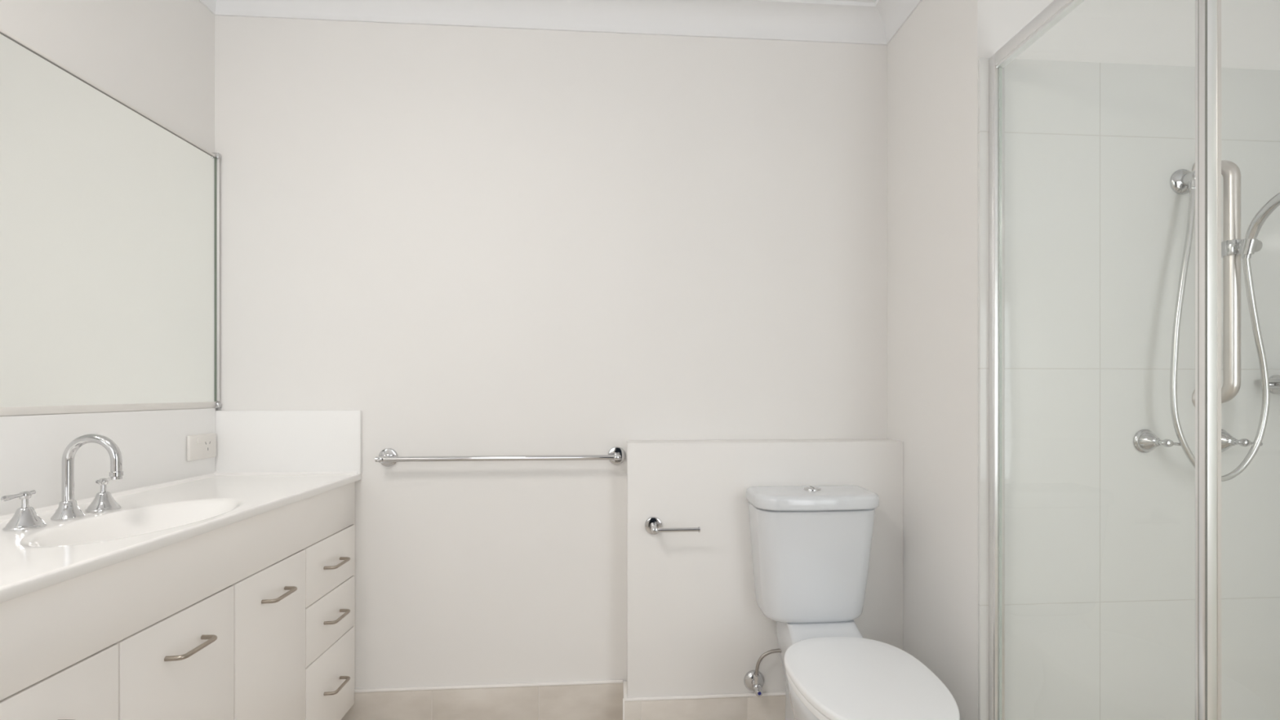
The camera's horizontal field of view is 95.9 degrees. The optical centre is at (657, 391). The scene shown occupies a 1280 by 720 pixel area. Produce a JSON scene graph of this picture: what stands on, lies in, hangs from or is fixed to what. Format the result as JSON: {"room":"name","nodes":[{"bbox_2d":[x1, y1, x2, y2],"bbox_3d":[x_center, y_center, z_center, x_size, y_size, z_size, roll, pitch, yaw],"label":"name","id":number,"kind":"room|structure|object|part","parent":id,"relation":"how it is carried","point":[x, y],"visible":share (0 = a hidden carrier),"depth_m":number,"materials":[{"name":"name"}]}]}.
{"room":"bathroom","nodes":[
{"label":"bathroom","id":0,"kind":"room"},
{"bbox_2d":[0,0,214,416],"bbox_3d":[-1.367,-0.085,0.353,0.100,2.430,3.000,0,0,-4],"label":"wall","id":1,"kind":"structure","parent":0,"point":[156,56],"depth_m":1.56,"materials":[{"name":"white paint"}]},
{"bbox_2d":[0,408,215,515],"bbox_3d":[-1.373,0.159,1.232,0.012,0.218,1.215,0,0,-4],"label":"backsplash","id":2,"kind":"structure","parent":1,"relation":"attached to","point":[152,445],"depth_m":1.41,"materials":[{"name":"white stone"}]},
{"bbox_2d":[0,27,221,416],"bbox_3d":[-1.368,-0.356,1.238,0.023,0.814,1.226,0,0,-4],"label":"wall mirror","id":3,"kind":"object","parent":1,"relation":"attached to","point":[109,215],"visible":1,"depth_m":1.42,"materials":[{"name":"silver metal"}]},
{"bbox_3d":[-1.373,-0.750,1.237,0.012,0.011,1.224,0,0,-4],"label":"rail","id":4,"kind":"part","parent":3,"relation":"part of","materials":[{"name":"white plastic"}]},
{"bbox_3d":[-1.373,0.041,1.237,0.012,0.019,1.224,0,0,-4],"label":"rail","id":5,"kind":"part","parent":3,"relation":"part of","materials":[{"name":"white plastic"}]},
{"bbox_3d":[-1.413,-0.358,1.843,0.020,0.777,0.008,0,0,-4],"label":"rail","id":6,"kind":"part","parent":3,"relation":"part of","materials":[{"name":"silver metal"}]},
{"bbox_2d":[198,0,216,14],"bbox_3d":[-1.280,-1.255,0.410,0.082,0.090,2.900,0,0,-4],"label":"trim","id":7,"kind":"structure","parent":1,"relation":"attached to","point":[211,5],"depth_m":1.82,"materials":[{"name":"white paint"}]},
{"bbox_2d":[214,15,887,697],"bbox_3d":[-0.365,-0.085,1.979,2.330,2.430,0.100,0,0,-4],"label":"wall","id":8,"kind":"structure","parent":0,"point":[464,241],"depth_m":1.92,"materials":[{"name":"white paint"}]},
{"bbox_2d":[215,410,361,474],"bbox_3d":[-1.195,0.164,1.862,0.458,0.208,0.014,0,0,-4],"label":"backsplash","id":9,"kind":"structure","parent":8,"relation":"attached to","point":[247,441],"depth_m":1.86,"materials":[{"name":"white tile"}]},
{"bbox_2d":[341,680,622,719],"bbox_3d":[-0.577,1.050,1.908,0.922,0.160,0.011,0,0,-4],"label":"baseboard","id":10,"kind":"structure","parent":8,"relation":"attached to","point":[602,700],"depth_m":1.91,"materials":[{"name":"beige tile"}]},
{"bbox_2d":[374,446,625,466],"bbox_3d":[-0.509,0.214,1.882,0.806,0.060,0.072,0,0,-4],"label":"towel rail","id":11,"kind":"object","parent":8,"relation":"attached to","point":[387,457],"visible":1,"depth_m":1.86,"materials":[{"name":"silver metal"}]},
{"bbox_3d":[-0.509,0.214,1.858,0.778,0.017,0.017,0,0,-4],"label":"rail","id":12,"kind":"part","parent":11,"relation":"part of","materials":[{"name":"silver metal"}]},
{"bbox_2d":[214,0,886,44],"bbox_3d":[-0.309,-1.255,1.892,2.230,0.090,0.082,0,0,-4],"label":"trim","id":13,"kind":"structure","parent":8,"relation":"attached to","point":[798,20],"depth_m":1.92,"materials":[{"name":"white paint"}]},
{"bbox_2d":[626,439,903,697],"bbox_3d":[0.351,0.646,1.922,0.908,0.967,0.116,0,0,-4],"label":"wall","id":14,"kind":"structure","parent":0,"point":[696,624],"depth_m":1.85,"materials":[{"name":"white paint"}]},
{"bbox_2d":[622,680,627,719],"bbox_3d":[-0.108,1.050,1.878,0.015,0.160,0.116,0,0,-4],"label":"baseboard","id":15,"kind":"structure","parent":14,"relation":"attached to","point":[624,682],"depth_m":1.85,"materials":[{"name":"beige stone"}]},
{"bbox_2d":[644,516,700,534],"bbox_3d":[0.044,0.425,1.803,0.168,0.056,0.076,0,0,-4],"label":"toilet roll holder","id":16,"kind":"object","parent":14,"relation":"attached to","point":[653,525],"visible":1,"depth_m":1.78,"materials":[{"name":"silver metal"}]},
{"bbox_3d":[0.060,0.425,1.777,0.140,0.017,0.017,0,0,-4],"label":"arm","id":17,"kind":"part","parent":16,"relation":"part of","materials":[{"name":"silver metal"}]},
{"bbox_2d":[624,691,786,719],"bbox_3d":[0.345,1.050,1.858,0.906,0.160,0.011,0,0,-4],"label":"baseboard","id":18,"kind":"structure","parent":14,"relation":"attached to","point":[770,705],"depth_m":1.84,"materials":[{"name":"beige tile"}]},
{"bbox_2d":[743,648,781,696],"bbox_3d":[0.340,0.888,1.827,0.122,0.151,0.072,0,0,-4],"label":"valve","id":19,"kind":"object","parent":14,"relation":"attached to","point":[753,680],"visible":0.95,"depth_m":1.82,"materials":[{"name":"silver metal"}]},
{"bbox_3d":[0.315,0.935,1.798,0.025,0.026,0.017,0,0,-4],"label":"valve handle","id":20,"kind":"part","parent":19,"relation":"part of","materials":[{"name":"silver metal"}]},
{"bbox_2d":[832,0,876,2],"bbox_3d":[0.270,-1.340,0.521,3.388,0.080,3.100,0,0,-4],"label":"ceiling","id":21,"kind":"structure","parent":0,"point":[865,1],"depth_m":1.91,"materials":[{"name":"white paint"}]},
{"bbox_2d":[887,0,1279,719],"bbox_3d":[1.343,-0.085,1.843,1.058,2.430,0.615,0,0,-4],"label":"wall","id":22,"kind":"structure","parent":0,"point":[1100,530],"depth_m":1.53,"materials":[{"name":"white tile"}]},
{"bbox_2d":[875,0,922,44],"bbox_3d":[0.780,-1.255,1.717,0.082,0.090,0.587,0,0,-4],"label":"trim","id":23,"kind":"structure","parent":22,"relation":"attached to","point":[894,14],"depth_m":1.91,"materials":[{"name":"white paint"}]},
{"bbox_2d":[1133,429,1180,453],"bbox_3d":[1.302,0.130,1.497,0.065,0.063,0.084,0,0,-16],"label":"tap","id":24,"kind":"object","parent":22,"relation":"attached to","point":[1144,441],"visible":1,"depth_m":1.51,"materials":[{"name":"silver metal"}]},
{"bbox_3d":[1.310,0.132,1.467,0.066,0.014,0.009,0,0,-4],"label":"lever","id":25,"kind":"part","parent":24,"relation":"part of","materials":[{"name":"silver metal"}]},
{"bbox_2d":[1191,160,1240,406],"bbox_3d":[1.467,-0.286,1.502,0.076,0.681,0.084,0,0,-4],"label":"grab rail","id":26,"kind":"object","parent":22,"relation":"attached to","point":[1230,171],"visible":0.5,"depth_m":1.47,"materials":[{"name":"silver metal"}]},
{"bbox_2d":[1169,168,1279,481],"bbox_3d":[1.429,-0.184,1.354,0.235,0.820,0.372,0,0,-4],"label":"shower","id":27,"kind":"object","parent":26,"relation":"attached to","point":[1182,181],"visible":0.88,"depth_m":1.46,"materials":[{"name":"silver metal"}]},
{"bbox_2d":[1169,168,1195,194],"bbox_3d":[1.398,-0.559,1.513,0.067,0.070,0.052,0,0,-4],"label":"wall outlet","id":28,"kind":"object","parent":27,"relation":"attached to","point":[1182,181],"depth_m":1.52,"materials":[{"name":"silver metal"}]},
{"bbox_3d":[1.468,-0.286,1.500,0.032,0.637,0.080,0,0,-4],"label":"rail","id":29,"kind":"part","parent":26,"relation":"part of","materials":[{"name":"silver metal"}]},
{"bbox_2d":[1221,429,1262,452],"bbox_3d":[1.513,0.130,1.512,0.065,0.063,0.084,0,0,-16],"label":"tap","id":30,"kind":"object","parent":22,"relation":"attached to","point":[1228,441],"visible":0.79,"depth_m":1.51,"materials":[{"name":"silver metal"}]},
{"bbox_3d":[1.522,0.132,1.482,0.066,0.014,0.009,0,0,-4],"label":"lever","id":31,"kind":"part","parent":30,"relation":"part of","materials":[{"name":"silver metal"}]},
{"bbox_2d":[1268,374,1279,394],"bbox_3d":[1.672,-0.020,1.506,0.137,0.052,0.105,0,0,-4],"label":"soap tray","id":32,"kind":"object","parent":22,"relation":"attached to","point":[1274,380],"visible":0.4,"depth_m":1.55,"materials":[{"name":"silver metal"}]},
{"bbox_3d":[0.327,1.170,-0.277,3.388,0.080,4.700,0,0,-4],"label":"floor","id":33,"kind":"structure","parent":0,"visible":0},
{"bbox_2d":[0,481,355,719],"bbox_3d":[-1.143,0.709,1.263,0.474,0.842,1.216,0,0,-4],"label":"vanity cabinet","id":34,"kind":"object","parent":33,"relation":"on","point":[253,618],"visible":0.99,"depth_m":1.19,"materials":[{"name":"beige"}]},
{"bbox_3d":[-0.918,0.720,0.828,0.018,0.582,0.314,0,0,-4],"label":"door","id":35,"kind":"part","parent":34,"relation":"part of","materials":[{"name":"white"}]},
{"bbox_3d":[-0.941,0.720,1.135,0.018,0.582,0.295,0,0,-4],"label":"door","id":36,"kind":"part","parent":34,"relation":"part of","materials":[{"name":"white"}]},
{"bbox_2d":[0,408,361,603],"bbox_3d":[-1.151,0.216,1.256,0.458,0.332,1.230,0,0,-4],"label":"countertop","id":37,"kind":"structure","parent":34,"relation":"on","point":[264,461],"depth_m":1.43,"materials":[{"name":"white stone"}]},
{"bbox_2d":[0,489,47,531],"bbox_3d":[-1.237,0.230,1.115,0.059,0.072,0.085,0,0,-4],"label":"tap","id":38,"kind":"object","parent":37,"relation":"on","point":[25,517],"visible":1,"depth_m":1.12,"materials":[{"name":"silver metal"}]},
{"bbox_3d":[-1.233,0.200,1.113,0.010,0.010,0.080,0,0,-17],"label":"lever","id":39,"kind":"part","parent":38,"relation":"part of","materials":[{"name":"silver metal"}]},
{"bbox_2d":[50,434,124,520],"bbox_3d":[-1.204,0.177,1.220,0.133,0.177,0.052,0,0,-4],"label":"spout","id":40,"kind":"object","parent":37,"relation":"on","point":[68,508],"visible":1,"depth_m":1.21,"materials":[{"name":"silver metal"}]},
{"bbox_2d":[84,477,121,512],"bbox_3d":[-1.251,0.230,1.313,0.059,0.072,0.084,0,0,-4],"label":"tap","id":41,"kind":"object","parent":37,"relation":"on","point":[104,501],"visible":0.93,"depth_m":1.29,"materials":[{"name":"silver metal"}]},
{"bbox_3d":[-1.255,0.200,1.315,0.010,0.010,0.080,0,0,-18],"label":"lever","id":42,"kind":"part","parent":41,"relation":"part of","materials":[{"name":"silver metal"}]},
{"bbox_2d":[186,433,216,461],"bbox_3d":[-1.398,0.168,1.770,0.012,0.076,0.116,0,0,-4],"label":"power outlet","id":43,"kind":"object","parent":37,"relation":"attached to","point":[199,446],"visible":1,"depth_m":1.76,"materials":[{"name":"white plastic"}]},
{"bbox_2d":[196,438,200,443],"bbox_3d":[-1.393,0.147,1.749,0.004,0.015,0.012,0,0,-4],"label":"rocker switch","id":44,"kind":"object","parent":43,"relation":"attached to","point":[198,440],"depth_m":1.75,"materials":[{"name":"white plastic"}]},
{"bbox_3d":[-0.915,0.503,1.137,0.035,0.009,0.105,0,0,-4],"label":"handle","id":45,"kind":"part","parent":34,"relation":"part of","materials":[{"name":"silver metal"}]},
{"bbox_3d":[-0.962,0.720,1.430,0.018,0.582,0.292,0,0,-4],"label":"door","id":46,"kind":"part","parent":34,"relation":"part of","materials":[{"name":"white"}]},
{"bbox_3d":[-0.936,0.503,1.432,0.035,0.009,0.105,0,0,-4],"label":"handle","id":47,"kind":"part","parent":34,"relation":"part of","materials":[{"name":"silver metal"}]},
{"bbox_3d":[-0.983,0.511,1.725,0.018,0.162,0.292,0,0,-4],"label":"drawer","id":48,"kind":"part","parent":34,"relation":"part of","materials":[{"name":"white"}]},
{"bbox_3d":[-0.983,0.885,1.725,0.018,0.252,0.292,0,0,-4],"label":"drawer","id":49,"kind":"part","parent":34,"relation":"part of","materials":[{"name":"white"}]},
{"bbox_3d":[-0.983,0.675,1.725,0.018,0.161,0.292,0,0,-4],"label":"drawer","id":50,"kind":"part","parent":34,"relation":"part of","materials":[{"name":"white"}]},
{"bbox_3d":[-0.957,0.878,1.726,0.035,0.009,0.105,0,0,-4],"label":"handle","id":51,"kind":"part","parent":34,"relation":"part of","materials":[{"name":"silver metal"}]},
{"bbox_3d":[-0.957,0.672,1.726,0.035,0.009,0.105,0,0,-4],"label":"handle","id":52,"kind":"part","parent":34,"relation":"part of","materials":[{"name":"silver metal"}]},
{"bbox_3d":[-0.957,0.512,1.726,0.035,0.009,0.105,0,0,-4],"label":"handle","id":53,"kind":"part","parent":34,"relation":"part of","materials":[{"name":"silver metal"}]},
{"bbox_2d":[746,485,959,719],"bbox_3d":[0.496,0.712,1.520,0.381,0.836,0.702,0,0,-4],"label":"toilet","id":54,"kind":"object","parent":33,"relation":"on","point":[811,545],"visible":1,"depth_m":1.69,"materials":[{"name":"white glazed ceramic"},{"name":"white plastic"},{"name":"chrome"}]},
{"bbox_3d":[0.514,0.734,1.414,0.352,0.018,0.480,0,0,-4],"label":"seat","id":55,"kind":"part","parent":54,"relation":"part of","materials":[{"name":"white plastic"}]},
{"bbox_3d":[0.477,0.324,1.774,0.380,0.042,0.193,0,0,-4],"label":"cistern lid","id":56,"kind":"part","parent":54,"relation":"part of","materials":[{"name":"white ceramic"}]},
{"bbox_3d":[0.514,0.711,1.414,0.360,0.024,0.488,0,0,-4],"label":"seat lid","id":57,"kind":"part","parent":54,"relation":"part of","materials":[{"name":"white plastic"}]},
{"bbox_3d":[1.353,1.092,0.997,0.958,0.075,1.075,0,0,-4],"label":"trim","id":58,"kind":"structure","parent":33,"relation":"on","visible":0},
{"bbox_2d":[988,0,1221,719],"bbox_3d":[1.362,0.093,1.015,0.935,1.921,1.040,0,0,-4],"label":"shower door frame","id":59,"kind":"structure","parent":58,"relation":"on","point":[1207,12],"depth_m":0.95,"materials":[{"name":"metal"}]},
{"bbox_3d":[0.910,-0.849,0.983,0.027,0.037,0.989,0,0,-4],"label":"rail","id":60,"kind":"part","parent":59,"relation":"part of","materials":[{"name":"silver metal"}]},
{"bbox_3d":[0.913,0.095,0.954,0.027,1.860,0.012,0,0,-4],"label":"post","id":61,"kind":"part","parent":59,"relation":"part of","materials":[{"name":"silver metal"}]}
]}

